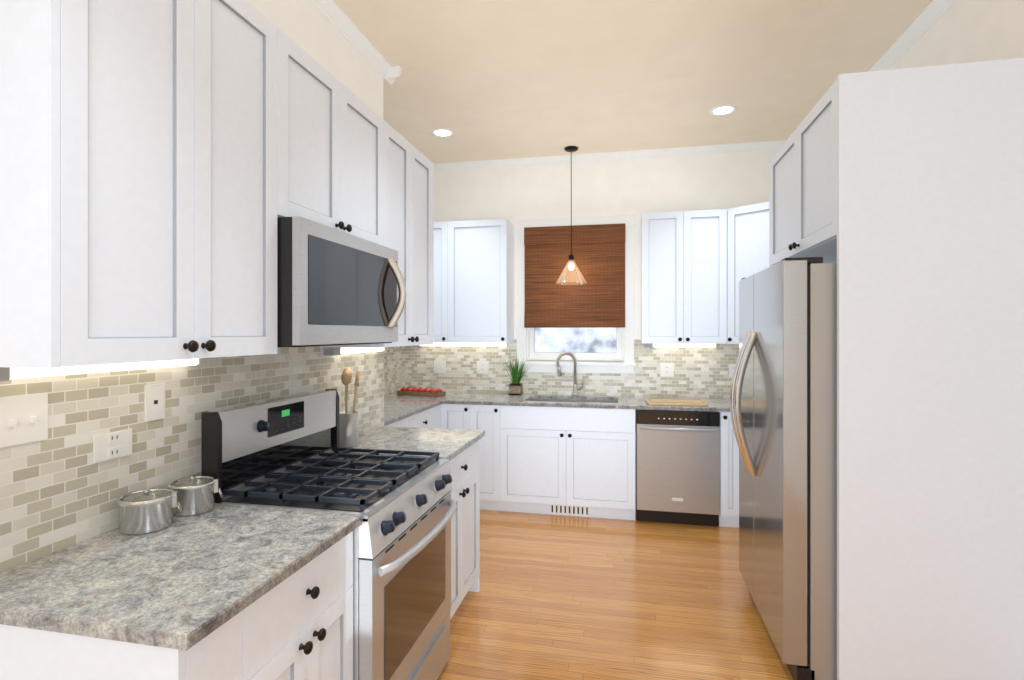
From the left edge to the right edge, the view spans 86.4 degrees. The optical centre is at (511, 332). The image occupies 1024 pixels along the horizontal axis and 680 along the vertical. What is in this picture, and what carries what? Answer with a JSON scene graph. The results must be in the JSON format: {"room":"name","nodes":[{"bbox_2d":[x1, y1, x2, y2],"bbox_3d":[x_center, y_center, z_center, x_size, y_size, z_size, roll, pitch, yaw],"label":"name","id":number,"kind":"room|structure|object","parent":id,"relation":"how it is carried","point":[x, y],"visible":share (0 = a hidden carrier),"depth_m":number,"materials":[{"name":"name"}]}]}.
{"room":"kitchen","nodes":[
{"label":"kitchen","id":0,"kind":"room"},
{"bbox_2d":[0,0,1023,571],"bbox_3d":[-0.141,-0.060,0.924,3.880,3.080,8.390,0,0,12],"label":"wall","id":1,"kind":"structure","parent":0,"point":[54,497],"depth_m":2.61,"materials":[{"name":"beige tile"}]},
{"bbox_2d":[0,393,47,447],"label":"light switch","id":2,"kind":"object","parent":1,"relation":"attached to","point":[23,419],"depth_m":1.32,"materials":[{"name":"white plastic"}]},
{"bbox_2d":[93,428,131,462],"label":"outlet","id":3,"kind":"object","parent":1,"relation":"attached to","point":[111,445],"depth_m":1.54,"materials":[{"name":"white plastic"}]},
{"bbox_2d":[144,383,164,421],"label":"outlet","id":4,"kind":"object","parent":1,"relation":"attached to","point":[154,394],"depth_m":1.68,"materials":[{"name":"white plastic"}]},
{"bbox_2d":[0,0,433,367],"bbox_3d":[-0.825,-0.460,2.158,0.354,1.060,2.158,0,0,12],"label":"upper cabinet","id":5,"kind":"object","parent":1,"relation":"attached to","point":[152,152],"visible":0.94,"depth_m":1.36,"materials":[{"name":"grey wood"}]},
{"bbox_2d":[0,359,199,380],"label":"light","id":6,"kind":"object","parent":5,"relation":"attached to","point":[7,373],"depth_m":1.43,"materials":[{"name":"grey plastic"}]},
{"bbox_2d":[277,216,406,346],"bbox_3d":[-0.764,-0.164,2.169,0.469,0.424,0.770,0,0,12],"label":"microwave","id":7,"kind":"object","parent":5,"relation":"attached to","point":[335,287],"visible":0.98,"depth_m":1.96,"materials":[{"name":"silver metal"}]},
{"bbox_2d":[324,347,384,355],"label":"light","id":8,"kind":"object","parent":5,"relation":"attached to","point":[332,351],"depth_m":2.76,"materials":[{"name":"grey plastic"}]},
{"bbox_2d":[514,215,636,373],"bbox_3d":[0.571,-0.335,4.972,1.100,1.400,0.175,0,0,12],"label":"window","id":9,"kind":"structure","parent":1,"relation":"attached to","point":[624,336],"depth_m":4.92,"materials":[{"name":"white wood"}]},
{"bbox_2d":[524,223,624,327],"bbox_3d":[0.557,-0.504,4.903,0.908,0.917,0.024,0,0,12],"label":"window blind","id":10,"kind":"object","parent":9,"relation":"attached to","point":[598,251],"depth_m":4.90,"materials":[{"name":"brown wood"}]},
{"bbox_2d":[434,202,768,343],"bbox_3d":[0.510,-0.450,3.988,3.626,1.080,1.873,0,0,12],"label":"upper cabinet","id":11,"kind":"object","parent":1,"relation":"attached to","point":[693,263],"visible":0.48,"depth_m":4.47,"materials":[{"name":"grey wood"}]},
{"bbox_2d":[415,343,507,345],"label":"light","id":12,"kind":"object","parent":11,"relation":"attached to","point":[435,344],"depth_m":5.10,"materials":[{"name":"grey plastic"}]},
{"bbox_2d":[644,343,716,347],"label":"light","id":13,"kind":"object","parent":11,"relation":"attached to","point":[647,345],"depth_m":4.70,"materials":[{"name":"grey plastic"}]},
{"bbox_2d":[309,0,956,171],"bbox_3d":[-0.141,-1.567,0.924,3.638,0.066,8.148,0,0,12],"label":"crown molding","id":14,"kind":"structure","parent":1,"relation":"attached to","point":[936,9],"depth_m":3.28,"materials":[{"name":"white wood"}]},
{"bbox_2d":[660,363,673,376],"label":"outlet","id":15,"kind":"object","parent":1,"relation":"attached to","point":[666,369],"depth_m":4.76,"materials":[{"name":"white plastic"}]},
{"bbox_2d":[535,328,615,352],"bbox_3d":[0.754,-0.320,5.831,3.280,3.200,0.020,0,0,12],"label":"window","id":16,"kind":"structure","parent":0,"point":[584,340],"depth_m":5.83,"materials":[{"name":"clear glass"}]},
{"bbox_2d":[437,502,793,679],"bbox_3d":[-0.141,1.530,0.924,3.880,0.100,8.390,0,0,12],"label":"floor","id":17,"kind":"structure","parent":0,"point":[559,597],"depth_m":2.94,"materials":[{"name":"brown wood"}]},
{"bbox_2d":[0,440,479,679],"bbox_3d":[-0.687,1.036,2.135,0.634,0.888,2.140,0,0,12],"label":"base cabinet","id":18,"kind":"object","parent":17,"relation":"on","point":[301,628],"visible":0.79,"depth_m":1.32,"materials":[{"name":"grey"}]},
{"bbox_2d":[0,426,484,650],"bbox_3d":[-0.688,0.575,2.134,0.634,0.030,2.162,0,0,12],"label":"countertop","id":19,"kind":"structure","parent":18,"relation":"on","point":[173,586],"depth_m":1.28,"materials":[{"name":"stone"}]},
{"bbox_2d":[339,368,359,447],"bbox_3d":[-0.809,0.366,2.690,0.101,0.386,0.130,0,0,-11],"label":"utensil holder","id":20,"kind":"object","parent":19,"relation":"on","point":[348,420],"visible":0.96,"depth_m":2.66,"materials":[{"name":"silver metal"}]},
{"bbox_2d":[201,389,456,679],"bbox_3d":[-0.626,0.872,2.116,0.715,1.216,0.776,0,0,12],"label":"stove","id":21,"kind":"object","parent":17,"relation":"on","point":[283,453],"visible":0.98,"depth_m":1.97,"materials":[{"name":"silver metal"}]},
{"bbox_2d":[386,404,738,527],"bbox_3d":[0.509,1.036,3.984,3.626,0.888,1.881,0,0,12],"label":"base cabinet","id":22,"kind":"object","parent":17,"relation":"on","point":[569,461],"visible":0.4,"depth_m":4.34,"materials":[{"name":"white wood"}]},
{"bbox_2d":[384,391,729,425],"bbox_3d":[0.509,0.681,3.982,3.626,0.242,1.885,0,0,12],"label":"countertop","id":23,"kind":"structure","parent":22,"relation":"on","point":[396,407],"depth_m":4.43,"materials":[{"name":"stone"}]},
{"bbox_2d":[397,387,445,396],"bbox_3d":[-0.808,0.521,4.854,0.420,0.075,0.150,0,0,26],"label":"tray","id":24,"kind":"object","parent":23,"relation":"on","point":[408,391],"visible":1,"depth_m":4.79,"materials":[{"name":"brown wood"}]},
{"bbox_2d":[503,356,526,394],"bbox_3d":[0.050,0.367,4.878,0.267,0.384,0.200,0,0,12],"label":"potted plant","id":25,"kind":"object","parent":23,"relation":"on","point":[515,388],"visible":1,"depth_m":4.89,"materials":[{"name":"green plant"}]},
{"bbox_2d":[556,352,583,395],"bbox_3d":[0.512,0.366,4.849,0.255,0.386,0.073,0,0,-9],"label":"faucet","id":26,"kind":"object","parent":23,"relation":"on","point":[576,388],"visible":1,"depth_m":4.84,"materials":[{"name":"silver metal"}]},
{"bbox_2d":[646,398,707,405],"bbox_3d":[1.291,0.548,4.295,0.456,0.022,0.282,0,0,12],"label":"cutting board","id":27,"kind":"object","parent":23,"relation":"on","point":[650,401],"visible":1,"depth_m":4.20,"materials":[{"name":"brown wood"}]},
{"bbox_2d":[635,409,719,525],"bbox_3d":[1.312,1.033,4.395,0.610,0.870,0.646,0,0,12],"label":"dishwasher","id":28,"kind":"object","parent":17,"relation":"on","point":[677,453],"visible":0.96,"depth_m":4.14,"materials":[{"name":"silver metal"}]},
{"bbox_2d":[730,257,836,679],"bbox_3d":[1.575,0.578,2.635,0.935,1.780,0.920,0,0,12],"label":"refrigerator","id":29,"kind":"object","parent":17,"relation":"on","point":[783,391],"visible":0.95,"depth_m":2.25,"materials":[{"name":"grey metal"}]},
{"bbox_2d":[769,58,1023,679],"bbox_3d":[1.727,0.224,2.649,0.690,2.512,1.100,0,0,12],"label":"cabinet","id":30,"kind":"object","parent":17,"relation":"on","point":[910,181],"depth_m":2.11,"materials":[{"name":"white wood"}]},
{"bbox_2d":[333,0,932,163],"bbox_3d":[-0.141,-1.650,0.924,3.880,0.100,8.390,0,0,12],"label":"ceiling","id":31,"kind":"structure","parent":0,"point":[510,79],"depth_m":3.28,"materials":[{"name":"beige paint"}]},
{"bbox_2d":[431,128,453,136],"bbox_3d":[-0.556,-1.597,4.346,0.179,0.006,0.182,0,0,12],"label":"recessed light","id":32,"kind":"object","parent":31,"relation":"in","point":[442,132],"depth_m":4.35,"materials":[{"name":"white plastic"}]},
{"bbox_2d":[556,146,586,284],"bbox_3d":[0.514,-1.012,4.726,0.270,1.174,0.270,0,0,12],"label":"pendant lamp","id":33,"kind":"object","parent":31,"relation":"hanging from","point":[571,149],"visible":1,"depth_m":4.72,"materials":[{"name":"clear glass"}]},
{"bbox_2d":[710,105,736,115],"bbox_3d":[1.516,-1.597,3.911,0.179,0.006,0.186,0,0,12],"label":"recessed light","id":34,"kind":"object","parent":31,"relation":"in","point":[722,110],"depth_m":3.92,"materials":[{"name":"white plastic"}]}
]}

